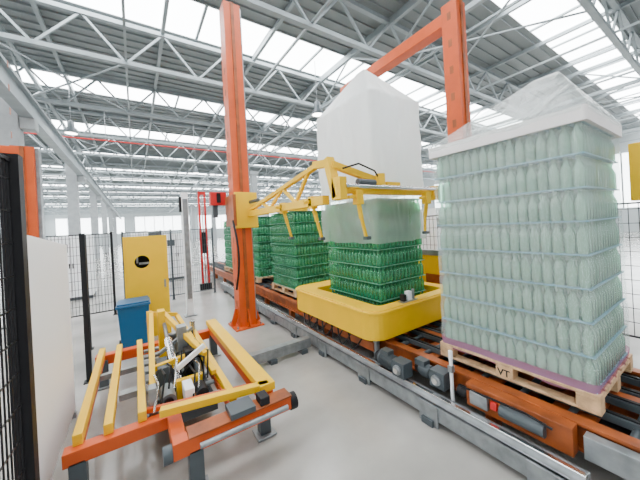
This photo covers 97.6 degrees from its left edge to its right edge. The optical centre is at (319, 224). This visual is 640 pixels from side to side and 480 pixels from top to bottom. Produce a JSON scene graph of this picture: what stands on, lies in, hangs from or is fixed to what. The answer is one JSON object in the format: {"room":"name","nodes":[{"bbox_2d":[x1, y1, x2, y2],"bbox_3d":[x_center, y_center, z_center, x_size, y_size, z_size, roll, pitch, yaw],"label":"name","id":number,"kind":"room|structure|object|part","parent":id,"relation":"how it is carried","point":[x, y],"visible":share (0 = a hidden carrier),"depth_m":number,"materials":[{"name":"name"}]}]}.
{"room":"processing plant","nodes":[
{"label":"processing plant","id":0,"kind":"room"},
{"bbox_2d":[44,207,267,244],"bbox_3d":[-36.668,-0.287,71.816,50.000,8.400,0.200,-3,0,-33],"label":"wall","id":1,"kind":"structure","parent":0,"point":[129,217],"depth_m":66.38,"materials":[{"name":"white paint"}]},
{"bbox_2d":[55,217,124,235],"bbox_3d":[-50.755,0.325,62.316,12.120,3.700,0.110,-3,0,-33],"label":"window","id":2,"kind":"structure","parent":1,"relation":"in","point":[61,225],"depth_m":61.68,"materials":[{"name":"white glass"}]},
{"bbox_2d":[134,216,189,230],"bbox_3d":[-39.086,-0.307,70.026,12.120,3.700,0.110,-3,0,-33],"label":"window","id":3,"kind":"structure","parent":1,"relation":"in","point":[163,223],"depth_m":69.44,"materials":[{"name":"white glass"}]},
{"bbox_2d":[197,215,225,228],"bbox_3d":[-27.417,-0.939,77.736,12.120,3.700,0.110,-3,0,-33],"label":"window","id":4,"kind":"structure","parent":1,"relation":"in","point":[219,221],"depth_m":77.06,"materials":[{"name":"white glass"}]},
{"bbox_2d":[0,232,639,479],"bbox_3d":[-12.188,2.643,35.006,50.000,0.100,88.000,-3,0,-33],"label":"floor","id":5,"kind":"structure","parent":0,"point":[341,427],"depth_m":2.80,"materials":[{"name":"concrete"}]},
{"bbox_2d":[0,70,38,303],"bbox_3d":[-9.038,-1.083,8.461,0.850,7.000,0.500,-3,0,-33],"label":"concrete column","id":6,"kind":"structure","parent":5,"relation":"on","point":[13,123],"depth_m":8.23,"materials":[{"name":"grey concrete"}]},
{"bbox_2d":[0,52,121,218],"bbox_3d":[-24.359,-2.782,31.973,0.300,0.750,76.000,-3,0,-33],"label":"beam","id":7,"kind":"structure","parent":6,"relation":"attached to","point":[19,98],"depth_m":9.52,"materials":[{"name":"metal"}]},
{"bbox_2d":[0,153,39,479],"bbox_3d":[-1.478,0.771,1.065,0.188,2.480,1.840,-3,0,-31],"label":"fence","id":8,"kind":"object","parent":5,"relation":"on","point":[24,453],"visible":1,"depth_m":1.74,"materials":[{"name":"black metal"}]},
{"bbox_2d":[7,60,45,239],"bbox_3d":[-5.265,-0.356,5.034,0.594,5.140,0.567,-3,0,-33],"label":"gantry","id":9,"kind":"object","parent":5,"relation":"on","point":[32,164],"visible":0.23,"depth_m":4.98,"materials":[{"name":"orange metal"}]},
{"bbox_2d":[0,145,9,152],"bbox_3d":[-7.220,-1.131,3.790,4.240,0.300,0.200,-3,0,-33],"label":"gantry beam","id":10,"kind":"structure","parent":9,"relation":"attached to","point":[3,149],"depth_m":4.84,"materials":[{"name":"orange metal"}]},
{"bbox_2d":[27,235,76,479],"bbox_3d":[-2.397,1.071,2.498,0.100,1.980,1.430,-3,0,-33],"label":"panel","id":11,"kind":"object","parent":5,"relation":"on","point":[47,260],"visible":0.85,"depth_m":2.36,"materials":[{"name":"paint"}]},
{"bbox_2d":[0,232,117,329],"bbox_3d":[-6.764,1.278,5.802,4.100,2.040,0.100,-3,0,-33],"label":"fence","id":12,"kind":"object","parent":5,"relation":"on","point":[110,233],"visible":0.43,"depth_m":6.76,"materials":[{"name":"black metal"}]},
{"bbox_2d":[48,235,96,300],"bbox_3d":[-7.902,1.359,8.984,1.000,2.000,0.830,-3,0,-33],"label":"tall cabinet","id":13,"kind":"object","parent":5,"relation":"on","point":[93,289],"visible":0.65,"depth_m":8.74,"materials":[{"name":"white metal"}]},
{"bbox_2d":[65,153,85,234],"bbox_3d":[-14.537,-0.785,16.808,0.850,7.000,0.500,-3,0,-33],"label":"concrete column","id":14,"kind":"structure","parent":5,"relation":"on","point":[72,185],"depth_m":16.52,"materials":[{"name":"grey concrete"}]},
{"bbox_2d":[0,0,639,214],"bbox_3d":[-13.156,-4.996,35.845,50.045,1.380,90.012,-3,0,-33],"label":"framework","id":15,"kind":"object","parent":14,"relation":"on","point":[605,26],"visible":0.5,"depth_m":11.82,"materials":[{"name":"metal"}]},
{"bbox_2d":[64,85,77,134],"bbox_3d":[-10.203,-4.775,11.419,0.440,2.100,0.440,-3,0,-33],"label":"lamp","id":16,"kind":"object","parent":15,"relation":"hanging from","point":[70,129],"visible":0.98,"depth_m":11.34,"materials":[{"name":"metal"}]},
{"bbox_2d":[193,159,198,173],"bbox_3d":[-9.135,-4.833,20.511,0.440,2.100,0.440,-3,0,-33],"label":"lamp","id":17,"kind":"object","parent":15,"relation":"hanging from","point":[195,171],"visible":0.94,"depth_m":20.41,"materials":[{"name":"metal"}]},
{"bbox_2d":[24,111,446,173],"bbox_3d":[0.356,-5.532,20.798,36.000,1.730,0.060,-3,0,-33],"label":"pipe","id":18,"kind":"object","parent":15,"relation":"hanging from","point":[104,111],"visible":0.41,"depth_m":15.09,"materials":[{"name":"red metal"}]},
{"bbox_2d":[79,233,94,384],"bbox_3d":[-3.591,1.131,4.303,0.132,1.990,1.540,-3,0,-40],"label":"fence","id":19,"kind":"object","parent":5,"relation":"on","point":[82,236],"visible":0.96,"depth_m":3.74,"materials":[{"name":"black metal"}]},
{"bbox_2d":[89,180,101,258],"bbox_3d":[-20.036,-0.487,25.155,0.850,7.000,0.500,-3,0,-33],"label":"concrete column","id":20,"kind":"structure","parent":5,"relation":"on","point":[93,197],"depth_m":24.88,"materials":[{"name":"grey concrete"}]},
{"bbox_2d":[101,200,109,252],"bbox_3d":[-25.535,-0.189,33.502,0.850,7.000,0.500,-3,0,-33],"label":"concrete column","id":21,"kind":"structure","parent":5,"relation":"on","point":[104,206],"depth_m":33.21,"materials":[{"name":"grey concrete"}]},
{"bbox_2d":[108,208,114,248],"bbox_3d":[-31.034,0.108,41.849,0.850,7.000,0.500,-3,0,-33],"label":"concrete column","id":22,"kind":"structure","parent":5,"relation":"on","point":[110,212],"depth_m":41.58,"materials":[{"name":"white concrete"}]},
{"bbox_2d":[112,214,118,246],"bbox_3d":[-36.533,0.406,50.196,0.850,7.000,0.500,-3,0,-33],"label":"concrete column","id":23,"kind":"structure","parent":5,"relation":"on","point":[114,215],"depth_m":49.91,"materials":[{"name":"white concrete"}]},
{"bbox_2d":[115,295,150,347],"bbox_3d":[-3.155,1.688,4.768,0.480,0.830,0.540,-3,0,-33],"label":"waste bin","id":24,"kind":"object","parent":5,"relation":"on","point":[132,318],"visible":0.68,"depth_m":4.58,"materials":[{"name":"blue plastic"}]},
{"bbox_2d":[130,231,147,236],"bbox_3d":[-8.837,1.360,13.759,0.700,2.100,0.830,-3,0,-33],"label":"tall cabinet","id":25,"kind":"object","parent":5,"relation":"on","point":[145,233],"visible":0.1,"depth_m":13.45,"materials":[{"name":"white paint"}]},
{"bbox_2d":[122,235,171,335],"bbox_3d":[-3.319,1.161,5.391,0.700,1.900,0.380,-3,0,-33],"label":"tall cabinet","id":26,"kind":"object","parent":5,"relation":"on","point":[145,257],"visible":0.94,"depth_m":5.29,"materials":[{"name":"metal"}]},
{"bbox_2d":[149,230,160,235],"bbox_3d":[-6.682,1.273,11.307,0.100,2.040,7.800,-3,0,-33],"label":"fence","id":27,"kind":"object","parent":5,"relation":"on","point":[155,233],"visible":0.16,"depth_m":10.04,"materials":[{"name":"grey paint"}]},
{"bbox_2d":[121,227,216,299],"bbox_3d":[-4.301,1.144,8.147,2.400,2.040,0.100,-3,0,-33],"label":"fence","id":28,"kind":"object","parent":5,"relation":"on","point":[211,228],"visible":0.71,"depth_m":8.28,"materials":[{"name":"black metal"}]},
{"bbox_2d":[164,233,184,279],"bbox_3d":[-6.141,1.314,11.944,0.800,1.900,0.830,-3,0,-33],"label":"tall cabinet","id":29,"kind":"object","parent":5,"relation":"on","point":[180,257],"visible":0.54,"depth_m":11.61,"materials":[{"name":"white metal"}]},
{"bbox_2d":[61,308,297,479],"bbox_3d":[-1.560,1.527,3.057,1.650,0.980,2.550,-3,0,-33],"label":"machine","id":30,"kind":"object","parent":5,"relation":"on","point":[179,390],"visible":1,"depth_m":2.49,"materials":[{"name":"orange paint"}]},
{"bbox_2d":[178,192,196,317],"bbox_3d":[-3.088,0.673,6.508,0.260,2.850,0.260,-3,0,-33],"label":"mast","id":31,"kind":"object","parent":5,"relation":"on","point":[183,199],"visible":1,"depth_m":6.42,"materials":[{"name":"metal"}]},
{"bbox_2d":[190,204,195,241],"bbox_3d":[-23.378,-0.306,51.700,0.800,7.000,0.600,-3,0,-33],"label":"concrete column","id":32,"kind":"structure","parent":5,"relation":"on","point":[191,205],"depth_m":51.49,"materials":[{"name":"grey concrete"}]},
{"bbox_2d":[197,192,211,289],"bbox_3d":[-3.888,0.516,9.341,0.360,3.250,0.200,-3,0,-33],"label":"mast","id":33,"kind":"object","parent":5,"relation":"on","point":[203,237],"visible":0.81,"depth_m":9.32,"materials":[{"name":"red metal"}]},
{"bbox_2d":[211,206,216,244],"bbox_3d":[-14.579,-0.783,38.344,0.800,7.000,0.600,-3,0,-33],"label":"concrete column","id":34,"kind":"structure","parent":5,"relation":"on","point":[213,220],"depth_m":38.14,"materials":[{"name":"grey concrete"}]},
{"bbox_2d":[219,0,263,331],"bbox_3d":[-1.657,-1.182,5.643,0.614,6.400,0.587,-3,0,-33],"label":"column","id":35,"kind":"structure","parent":5,"relation":"on","point":[246,316],"depth_m":5.51,"materials":[{"name":"metal"}]},
{"bbox_2d":[209,192,225,217],"bbox_3d":[-2.119,-0.416,5.825,0.320,0.520,0.170,-3,0,-33],"label":"control box","id":36,"kind":"object","parent":35,"relation":"attached to","point":[216,199],"visible":0.98,"depth_m":5.76,"materials":[{"name":"red paint"}]},
{"bbox_2d":[232,220,239,289],"bbox_3d":[-1.535,0.564,5.167,0.040,1.321,0.287,-3,0,-33],"label":"hose","id":37,"kind":"object","parent":35,"relation":"attached to","point":[233,223],"visible":1,"depth_m":5.11,"materials":[{"name":"black rubber"}]},
{"bbox_2d":[225,156,440,239],"bbox_3d":[-0.407,-0.275,4.288,4.048,0.994,1.638,-3,0,28],"label":"frame","id":38,"kind":"object","parent":35,"relation":"attached to","point":[241,207],"visible":0.99,"depth_m":3.66,"materials":[{"name":"paint"}]},
{"bbox_2d":[249,171,258,208],"bbox_3d":[-5.781,-1.259,24.989,0.800,7.000,0.600,-3,0,-33],"label":"concrete column","id":39,"kind":"structure","parent":5,"relation":"on","point":[253,174],"depth_m":24.79,"materials":[{"name":"grey concrete"}]},
{"bbox_2d":[248,336,310,365],"bbox_3d":[-0.645,1.868,4.061,1.130,0.200,0.200,-3,0,-33],"label":"cross beam","id":40,"kind":"structure","parent":5,"relation":"on","point":[269,354],"depth_m":4.06,"materials":[{"name":"grey metal"}]},
{"bbox_2d":[295,279,454,359],"bbox_3d":[0.855,1.391,4.677,1.890,0.990,2.090,-3,0,-33],"label":"ring","id":41,"kind":"object","parent":5,"relation":"on","point":[371,323],"depth_m":3.80,"materials":[{"name":"paint"}]},
{"bbox_2d":[304,312,361,348],"bbox_3d":[0.106,1.549,4.196,0.101,0.194,1.500,-3,0,-33],"label":"bundle","id":42,"kind":"object","parent":41,"relation":"attached to","point":[317,319],"visible":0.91,"depth_m":4.09,"materials":[{"name":"black rubber"}]},
{"bbox_3d":[1.178,0.947,3.761,0.300,0.139,0.100,-3,0,-33],"label":"sensor bracket","id":43,"kind":"part","parent":41,"relation":"part of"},
{"bbox_2d":[220,281,590,479],"bbox_3d":[-0.746,1.848,5.493,0.240,0.250,8.900,-3,0,-33],"label":"rail","id":44,"kind":"object","parent":5,"relation":"on","point":[529,459],"visible":0.81,"depth_m":2.53,"materials":[{"name":"grey metal"}]},
{"bbox_2d":[203,261,639,453],"bbox_3d":[-0.633,1.742,6.948,1.380,0.449,15.600,-3,0,-33],"label":"conveyor","id":45,"kind":"object","parent":5,"relation":"on","point":[620,423],"visible":0.3,"depth_m":2.58,"materials":[{"name":"orange metal"}]},
{"bbox_2d":[223,221,232,272],"bbox_3d":[-2.837,0.730,10.205,1.035,1.799,1.260,-3,0,-33],"label":"wooden pallet","id":46,"kind":"object","parent":45,"relation":"on","point":[227,231],"visible":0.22,"depth_m":10.08,"materials":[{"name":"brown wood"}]},
{"bbox_2d":[252,216,276,282],"bbox_3d":[-1.627,0.664,8.369,1.035,1.799,1.260,-3,0,-33],"label":"wooden pallet","id":47,"kind":"object","parent":45,"relation":"on","point":[262,246],"visible":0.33,"depth_m":7.79,"materials":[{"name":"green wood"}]},
{"bbox_2d":[269,210,333,297],"bbox_3d":[-0.445,0.600,6.574,1.035,1.799,1.260,-3,0,-33],"label":"wooden pallet","id":48,"kind":"object","parent":45,"relation":"on","point":[304,259],"visible":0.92,"depth_m":6.15,"materials":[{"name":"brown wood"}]},
{"bbox_2d":[316,69,424,304],"bbox_3d":[0.796,-0.531,4.570,1.167,3.925,1.416,-3,0,-33],"label":"pallet","id":49,"kind":"object","parent":45,"relation":"on","point":[371,123],"visible":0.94,"depth_m":4.13,"materials":[{"name":"plastic"}]},
{"bbox_2d":[316,69,423,201],"bbox_3d":[0.763,-1.115,4.568,1.145,2.755,1.408,-3,0,-33],"label":"hood","id":50,"kind":"object","parent":49,"relation":"attached to","point":[371,123],"depth_m":4.07,"materials":[{"name":"white plastic"}]},
{"bbox_2d":[374,347,412,379],"bbox_3d":[0.796,1.525,3.135,0.202,0.202,0.450,-3,0,-33],"label":"motor","id":51,"kind":"object","parent":45,"relation":"attached to","point":[401,367],"visible":1,"depth_m":3.04,"materials":[{"name":"grey paint"}]},
{"bbox_2d":[414,356,449,391],"bbox_3d":[1.135,1.518,2.880,0.187,0.185,0.370,-3,0,-33],"label":"motor","id":52,"kind":"object","parent":45,"relation":"attached to","point":[439,376],"visible":1,"depth_m":2.81,"materials":[{"name":"grey paint"}]},
{"bbox_2d":[429,103,632,416],"bbox_3d":[2.014,-0.016,2.805,1.081,2.764,1.303,-3,0,-33],"label":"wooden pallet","id":53,"kind":"object","parent":45,"relation":"on","point":[531,289],"visible":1,"depth_m":2.40,"materials":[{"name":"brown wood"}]},
{"bbox_2d":[456,379,639,479],"bbox_3d":[1.646,1.519,2.132,0.175,0.209,1.240,-3,0,-33],"label":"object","id":54,"kind":"object","parent":45,"relation":"attached to","point":[560,433],"visible":1,"depth_m":2.04,"materials":[{"name":"orange paint"}]},
{"bbox_2d":[410,208,451,249],"bbox_3d":[3.191,0.658,7.572,1.200,2.200,0.830,-3,0,-33],"label":"tall cabinet","id":55,"kind":"object","parent":5,"relation":"on","point":[431,211],"visible":0.2,"depth_m":7.07,"materials":[{"name":"white metal"}]},
{"bbox_2d":[409,249,455,299],"bbox_3d":[2.159,1.140,5.814,0.700,1.350,1.800,-3,0,-33],"label":"machine housing","id":56,"kind":"object","parent":5,"relation":"on","point":[432,264],"visible":0.16,"depth_m":5.22,"materials":[{"name":"paint"}]},
{"bbox_2d":[447,350,454,401],"bbox_3d":[1.266,1.534,2.681,0.055,0.660,0.055,-3,0,-33],"label":"post","id":57,"kind":"object","parent":5,"relation":"on","point":[451,368],"visible":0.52,"depth_m":2.67,"materials":[{"name":"grey metal"}]},
{"bbox_2d":[441,0,471,304],"bbox_3d":[2.255,-0.843,4.435,0.544,5.300,0.517,-3,0,-33],"label":"column","id":58,"kind":"structure","parent":5,"relation":"on","point":[453,21],"depth_m":4.34,"materials":[{"name":"metal"}]},
{"bbox_2d":[327,202,639,338],"bbox_3d":[2.684,0.766,6.533,0.100,2.040,10.100,-3,0,-33],"label":"fence","id":59,"kind":"object","parent":5,"relation":"on","point":[627,203],"visible":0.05,"depth_m":4.00,"materials":[{"name":"black metal"}]},
{"bbox_2d":[628,142,639,200],"bbox_3d":[3.164,0.485,2.678,0.220,2.550,0.180,-3,0,-33],"label":"sign","id":60,"kind":"object","parent":5,"relation":"on","point":[633,148],"visible":1,"depth_m":2.67,"materials":[{"name":"yellow metal"}]},
{"bbox_3d":[0.807,-0.715,6.710,0.544,5.200,0.517,-3,0,-33],"label":"column","id":61,"kind":"structure","parent":5,"relation":"on","visible":0},
{"bbox_2d":[346,15,441,85],"bbox_3d":[1.373,-3.249,5.573,0.220,0.200,2.440,-3,0,-33],"label":"gantry beam","id":62,"kind":"structure","parent":61,"relation":"attached to","point":[431,32],"depth_m":5.09,"materials":[{"name":"metal"}]},
{"bbox_2d":[0,0,639,208],"bbox_3d":[-12.728,-5.810,35.131,50.000,0.160,88.300,-3,0,-33],"label":"ceiling","id":63,"kind":"structure","parent":0,"point":[77,33],"depth_m":11.67,"materials":[{"name":"grey metal"}]},
{"bbox_2d":[312,61,322,116],"bbox_3d":[-0.152,-5.319,10.872,0.440,2.100,0.440,-3,0,-33],"label":"lamp","id":64,"kind":"object","parent":63,"relation":"hanging from","point":[317,112],"visible":0.92,"depth_m":10.77,"materials":[{"name":"metal"}]},
{"bbox_2d":[10,0,639,206],"bbox_3d":[-14.395,-5.720,37.624,50.040,0.120,85.700,-3,0,-33],"label":"skylights","id":65,"kind":"object","parent":63,"relation":"attached to","point":[188,18],"visible":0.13,"depth_m":10.96,"materials":[{"name":"white glass"}]},
{"bbox_2d":[268,130,639,232],"bbox_3d":[8.503,-2.734,48.828,0.200,8.400,88.000,-3,0,-33],"label":"wall","id":66,"kind":"structure","parent":0,"point":[620,148],"depth_m":23.31,"materials":[{"name":"white paint"}]},
{"bbox_2d":[269,153,639,223],"bbox_3d":[6.163,-2.657,52.076,0.110,4.500,78.100,-3,0,-33],"label":"window","id":67,"kind":"structure","parent":66,"relation":"in","point":[621,168],"depth_m":23.44,"materials":[{"name":"white glass"}]}
]}

